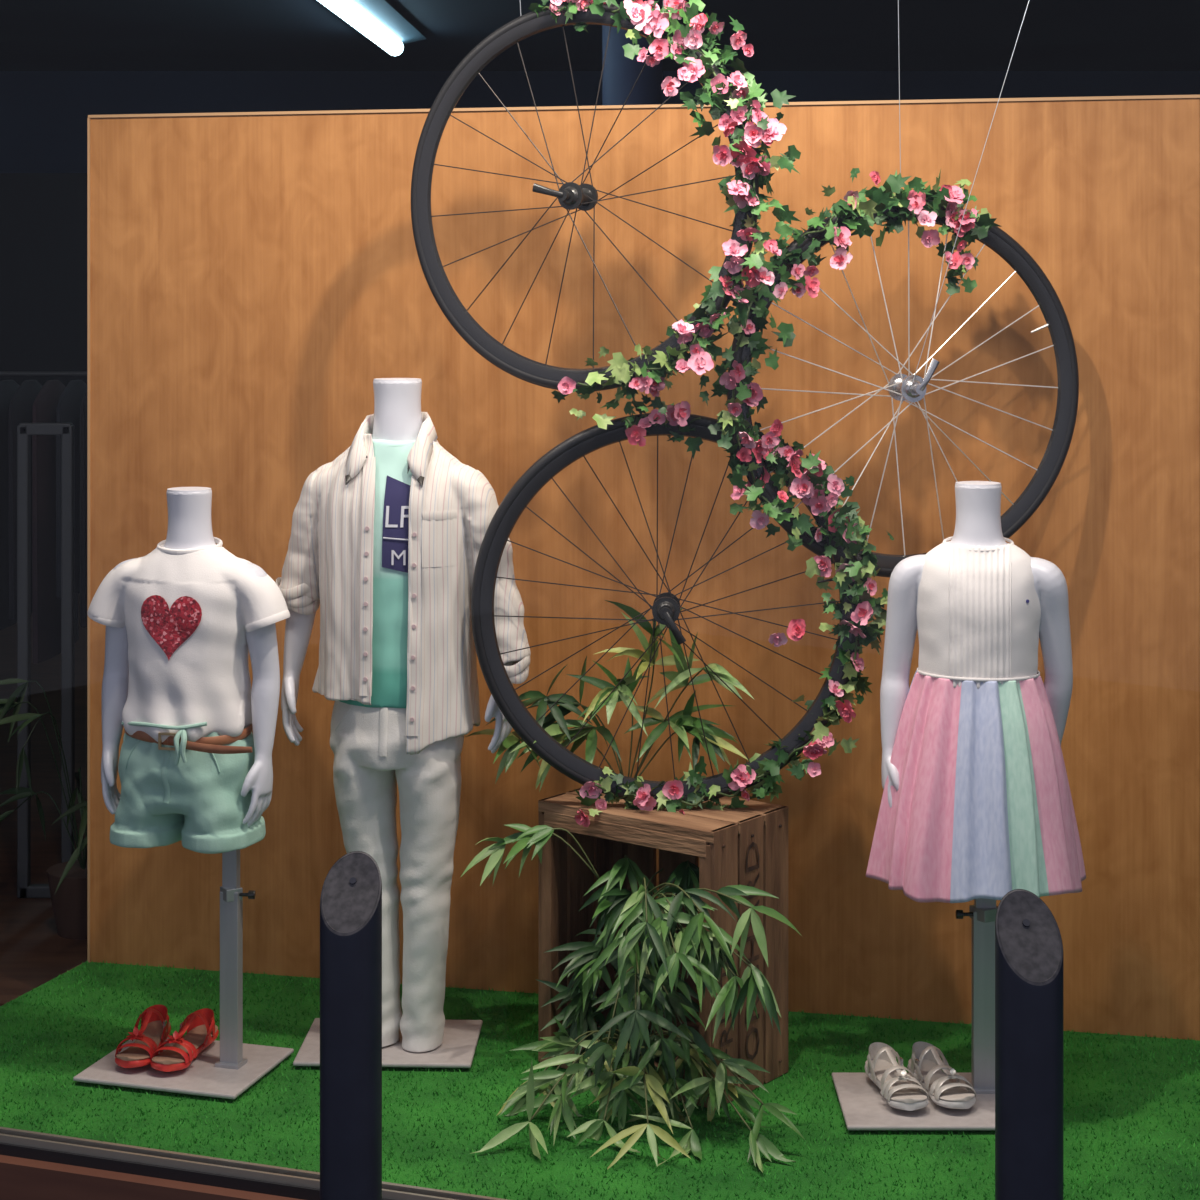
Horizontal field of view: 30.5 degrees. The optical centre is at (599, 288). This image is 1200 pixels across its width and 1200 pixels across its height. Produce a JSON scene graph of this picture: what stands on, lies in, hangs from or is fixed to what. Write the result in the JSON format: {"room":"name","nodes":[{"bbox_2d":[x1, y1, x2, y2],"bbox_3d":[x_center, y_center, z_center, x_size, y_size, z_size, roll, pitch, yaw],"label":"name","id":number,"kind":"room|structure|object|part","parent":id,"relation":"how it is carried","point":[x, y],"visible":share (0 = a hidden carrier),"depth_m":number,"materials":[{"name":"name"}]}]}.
{"room":"shop","nodes":[
{"label":"shop","id":0,"kind":"room"},
{"bbox_2d":[0,173,86,592],"bbox_3d":[0.200,0.420,11.300,6.400,2.700,0.600,0,0,0],"label":"wall","id":1,"kind":"structure","parent":0,"point":[43,216],"depth_m":11.00,"materials":[{"name":"black paint"}]},
{"bbox_2d":[0,1155,303,1199],"bbox_3d":[-0.791,1.635,3.607,5.500,0.370,0.045,0,0,19],"label":"window ledge","id":2,"kind":"structure","parent":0,"point":[20,1178],"depth_m":3.60,"materials":[{"name":"brown wood"}]},
{"bbox_2d":[0,1127,507,1199],"bbox_3d":[-0.784,0.145,3.627,5.500,2.650,0.032,0,0,19],"label":"window frame","id":3,"kind":"structure","parent":2,"relation":"in","point":[150,1162],"depth_m":3.58,"materials":[{"name":"silver metal"}]},
{"bbox_2d":[0,0,1199,70],"bbox_3d":[0.000,-1.240,7.450,9.200,0.100,9.300,0,0,0],"label":"ceiling","id":4,"kind":"structure","parent":0,"point":[36,35],"depth_m":10.33,"materials":[{"name":"black paint"}]},
{"bbox_2d":[316,0,425,55],"bbox_3d":[-1.020,-1.140,8.750,0.280,0.120,3.103,0,0,3],"label":"fluorescent ceiling light","id":5,"kind":"object","parent":4,"relation":"attached to","point":[377,21],"visible":1,"depth_m":9.33,"materials":[{"name":"white"}]},
{"bbox_2d":[520,0,1029,388],"bbox_3d":[0.400,-0.499,3.977,1.161,1.361,0.155,0,0,0],"label":"suspension wires","id":6,"kind":"object","parent":4,"relation":"hanging from","point":[663,0],"visible":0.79,"depth_m":3.99,"materials":[{"name":"grey metal"}]},
{"bbox_2d":[411,3,758,390],"bbox_3d":[-0.042,-0.168,3.996,0.710,0.710,0.128,0,0,27],"label":"wheel","id":7,"kind":"object","parent":6,"relation":"hanging from","point":[571,195],"visible":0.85,"depth_m":4.05,"materials":[{"name":"black rubber"}]},
{"bbox_2d":[528,0,800,429],"bbox_3d":[0.102,-0.158,3.907,0.521,0.819,0.161,0,0,27],"label":"flower garland","id":8,"kind":"object","parent":7,"relation":"attached to","point":[746,104],"visible":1,"depth_m":3.85,"materials":[{"name":"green plant"}]},
{"bbox_2d":[727,199,1078,577],"bbox_3d":[0.563,0.181,4.025,0.696,0.696,0.128,0,0,-16],"label":"wheel","id":9,"kind":"object","parent":6,"relation":"hanging from","point":[898,387],"visible":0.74,"depth_m":4.07,"materials":[{"name":"black rubber"}]},
{"bbox_2d":[684,168,1001,537],"bbox_3d":[0.449,0.113,3.972,0.594,0.670,0.113,0,0,-16],"label":"flower garland","id":10,"kind":"object","parent":9,"relation":"attached to","point":[909,201],"visible":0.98,"depth_m":3.95,"materials":[{"name":"green plant"}]},
{"bbox_2d":[0,71,1199,172],"bbox_3d":[0.000,0.320,12.050,9.000,3.200,0.100,0,0,0],"label":"wall","id":11,"kind":"structure","parent":0,"point":[44,114],"depth_m":12.00,"materials":[{"name":"black paint"}]},
{"bbox_2d":[602,25,662,105],"bbox_3d":[0.140,0.165,9.500,0.260,2.710,0.260,0,0,0],"label":"pillar","id":12,"kind":"structure","parent":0,"point":[620,74],"depth_m":9.39,"materials":[{"name":"paint"}]},
{"label":"outside","id":13,"kind":"structure","parent":0,"visible":0},
{"bbox_2d":[87,95,1199,1039],"bbox_3d":[0.030,0.526,4.408,2.270,1.787,0.027,0,0,12],"label":"backdrop panel","id":14,"kind":"object","parent":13,"point":[252,277],"visible":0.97,"depth_m":4.37,"materials":[{"name":"brown wood"}]},
{"bbox_3d":[0.000,1.850,8.000,9.000,0.060,9.500,0,0,0],"label":"floor","id":15,"kind":"structure","parent":0,"visible":0},
{"bbox_2d":[0,593,86,1005],"bbox_3d":[0.000,1.670,8.230,9.000,0.300,7.100,0,0,0],"label":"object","id":16,"kind":"object","parent":15,"relation":"on","point":[33,953],"visible":0.02,"depth_m":6.25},
{"bbox_2d":[0,372,86,663],"bbox_3d":[-1.925,0.882,6.500,1.350,1.276,0.488,0,0,0],"label":"radiator","id":17,"kind":"object","parent":16,"relation":"on","point":[29,402],"visible":0.48,"depth_m":6.33,"materials":[{"name":"grey metal"}]},
{"bbox_3d":[-1.925,0.882,6.500,1.350,1.276,0.023,0,0,0],"label":"rail","id":18,"kind":"part","parent":17,"relation":"part of","materials":[{"name":"grey metal"}]},
{"bbox_2d":[0,678,86,939],"bbox_3d":[-1.244,1.116,5.204,0.603,0.807,0.578,0,0,0],"label":"potted palm","id":19,"kind":"object","parent":16,"relation":"on","point":[67,881],"visible":0.42,"depth_m":5.14,"materials":[{"name":"green plant"}]},
{"bbox_2d":[17,423,74,897],"bbox_3d":[-1.385,0.927,5.500,0.138,1.185,0.030,0,0,0],"label":"frame","id":20,"kind":"object","parent":16,"relation":"on","point":[25,889],"visible":0.84,"depth_m":5.49,"materials":[{"name":"grey metal"}]},
{"bbox_3d":[0.267,1.626,3.717,3.266,0.388,1.926,0,0,0],"label":"display platform","id":21,"kind":"object","parent":15,"relation":"on","visible":0},
{"bbox_2d":[0,960,1199,1199],"bbox_3d":[0.421,1.421,3.861,3.370,0.021,1.198,0,0,19],"label":"artificial turf","id":22,"kind":"object","parent":21,"relation":"on","point":[1131,1104],"visible":0.68,"depth_m":3.79,"materials":[{"name":"green plastic"}]},
{"bbox_2d":[73,487,293,1098],"bbox_3d":[-0.740,0.887,3.993,0.345,1.052,0.250,0,0,17],"label":"mannequin","id":23,"kind":"object","parent":22,"relation":"on","point":[226,1068],"visible":0.51,"depth_m":3.95},
{"bbox_2d":[115,1005,170,1067],"bbox_3d":[-0.833,1.365,4.031,0.074,0.069,0.200,0,0,6],"label":"sandal","id":24,"kind":"object","parent":23,"relation":"on","point":[155,1028],"visible":0.99,"depth_m":4.00,"materials":[{"name":"leather"}]},
{"bbox_3d":[-0.753,1.409,3.997,0.317,0.008,0.250,0,0,17],"label":"plate","id":25,"kind":"part","parent":23,"relation":"part of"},
{"bbox_2d":[150,1008,218,1071],"bbox_3d":[-0.754,1.365,4.012,0.074,0.069,0.200,0,0,14],"label":"sandal","id":26,"kind":"object","parent":23,"relation":"on","point":[200,1026],"visible":1,"depth_m":4.00,"materials":[{"name":"leather"}]},
{"bbox_2d":[110,721,265,853],"bbox_3d":[-0.744,0.877,3.964,0.275,0.231,0.214,0,0,12],"label":"shorts","id":27,"kind":"object","parent":23,"relation":"on","point":[168,797],"visible":0.78,"depth_m":3.88,"materials":[{"name":"fabric"}]},
{"bbox_2d":[125,724,252,753],"bbox_3d":[-0.721,0.794,3.956,0.282,0.035,0.209,0,0,12],"label":"belt","id":28,"kind":"object","parent":27,"relation":"attached to","point":[215,744],"visible":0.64,"depth_m":3.88,"materials":[{"name":"brown leather"}]},
{"bbox_2d":[88,537,289,741],"bbox_3d":[-0.742,0.630,3.968,0.380,0.356,0.197,0,0,12],"label":"t-shirt","id":29,"kind":"object","parent":23,"relation":"attached to","point":[187,614],"visible":0.94,"depth_m":3.90,"materials":[{"name":"white fabric"}]},
{"bbox_2d":[281,378,512,1067],"bbox_3d":[-0.377,0.790,4.114,0.441,1.246,0.245,0,0,2],"label":"mannequin","id":30,"kind":"object","parent":22,"relation":"on","point":[397,401],"visible":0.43,"depth_m":4.07},
{"bbox_2d":[339,439,414,707],"bbox_3d":[-0.379,0.518,4.097,0.257,0.500,0.187,0,0,19],"label":"t-shirt","id":31,"kind":"object","parent":30,"relation":"attached to","point":[392,480],"visible":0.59,"depth_m":4.01,"materials":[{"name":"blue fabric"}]},
{"bbox_3d":[-0.392,1.409,4.115,0.325,0.008,0.245,0,0,2],"label":"plate","id":32,"kind":"part","parent":30,"relation":"part of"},
{"bbox_2d":[330,700,463,1051],"bbox_3d":[-0.378,1.070,4.099,0.251,0.674,0.200,0,0,8],"label":"trousers","id":33,"kind":"object","parent":30,"relation":"on","point":[368,744],"visible":0.8,"depth_m":4.04,"materials":[{"name":"white fabric"}]},
{"bbox_2d":[275,412,530,754],"bbox_3d":[-0.373,0.541,4.099,0.470,0.620,0.251,0,0,32],"label":"overshirt","id":34,"kind":"object","parent":30,"relation":"attached to","point":[328,562],"visible":0.85,"depth_m":4.02,"materials":[{"name":"fabric"}]},
{"bbox_2d":[461,600,804,1172],"bbox_3d":[0.042,0.993,3.864,0.598,0.843,0.703,0,0,0],"label":"bamboo plant","id":35,"kind":"object","parent":22,"relation":"on","point":[619,1052],"visible":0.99,"depth_m":3.74,"materials":[{"name":"green plant"}]},
{"bbox_2d":[538,788,788,1107],"bbox_3d":[0.117,1.179,4.012,0.396,0.481,0.245,0,0,38],"label":"wooden crate","id":36,"kind":"object","parent":22,"relation":"on","point":[747,846],"visible":0.58,"depth_m":3.96,"materials":[{"name":"brown wood"}]},
{"bbox_2d":[471,413,861,802],"bbox_3d":[0.120,0.578,3.975,0.710,0.710,0.128,0,0,3],"label":"wheel","id":37,"kind":"object","parent":36,"relation":"on","point":[666,606],"visible":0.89,"depth_m":3.98,"materials":[{"name":"black rubber"}]},
{"bbox_2d":[574,389,893,826],"bbox_3d":[0.249,0.576,3.950,0.593,0.804,0.125,0,0,0],"label":"flower garland","id":38,"kind":"object","parent":37,"relation":"attached to","point":[815,482],"visible":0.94,"depth_m":3.94,"materials":[{"name":"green plant"}]},
{"bbox_2d":[831,481,1072,1129],"bbox_3d":[0.621,0.876,3.820,0.411,1.074,0.256,0,0,0],"label":"mannequin","id":39,"kind":"object","parent":22,"relation":"on","point":[863,1105],"visible":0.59,"depth_m":3.83},
{"bbox_2d":[864,1042,928,1110],"bbox_3d":[0.512,1.365,3.827,0.074,0.069,0.200,0,0,-12],"label":"sandal","id":40,"kind":"object","parent":39,"relation":"on","point":[882,1067],"visible":1,"depth_m":3.81,"materials":[{"name":"leather"}]},
{"bbox_3d":[0.580,1.409,3.820,0.330,0.008,0.256,0,0,0],"label":"plate","id":41,"kind":"part","parent":39,"relation":"part of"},
{"bbox_2d":[907,1042,976,1108],"bbox_3d":[0.592,1.365,3.831,0.074,0.069,0.200,0,0,-16],"label":"sandal","id":42,"kind":"object","parent":39,"relation":"on","point":[925,1063],"visible":0.98,"depth_m":3.81,"materials":[{"name":"leather"}]},
{"bbox_2d":[866,536,1085,902],"bbox_3d":[0.657,0.736,3.845,0.378,0.603,0.324,0,0,11],"label":"dress","id":43,"kind":"object","parent":39,"relation":"attached to","point":[982,807],"visible":0.98,"depth_m":3.76,"materials":[{"name":"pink fabric"}]},
{"bbox_3d":[0.658,0.552,3.831,0.124,0.236,0.135,0,0,11],"label":"bodice trim","id":44,"kind":"part","parent":43,"relation":"part of","materials":[{"name":"white fabric"}]},
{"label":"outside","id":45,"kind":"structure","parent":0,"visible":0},
{"bbox_3d":[0.000,1.860,0.500,12.000,0.080,8.000,0,0,0],"label":"ground","id":46,"kind":"structure","parent":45,"visible":0},
{"bbox_2d":[320,851,381,1199],"bbox_3d":[-0.351,1.311,3.100,0.109,1.017,0.109,0,0,8],"label":"bollard","id":47,"kind":"object","parent":46,"relation":"on","point":[351,893],"visible":1,"depth_m":3.07,"materials":[{"name":"black metal"}]},
{"bbox_2d":[995,889,1062,1199],"bbox_3d":[0.556,1.304,2.850,0.109,1.031,0.109,0,0,-8],"label":"bollard","id":48,"kind":"object","parent":46,"relation":"on","point":[1028,940],"visible":1,"depth_m":2.82,"materials":[{"name":"black metal"}]}
]}

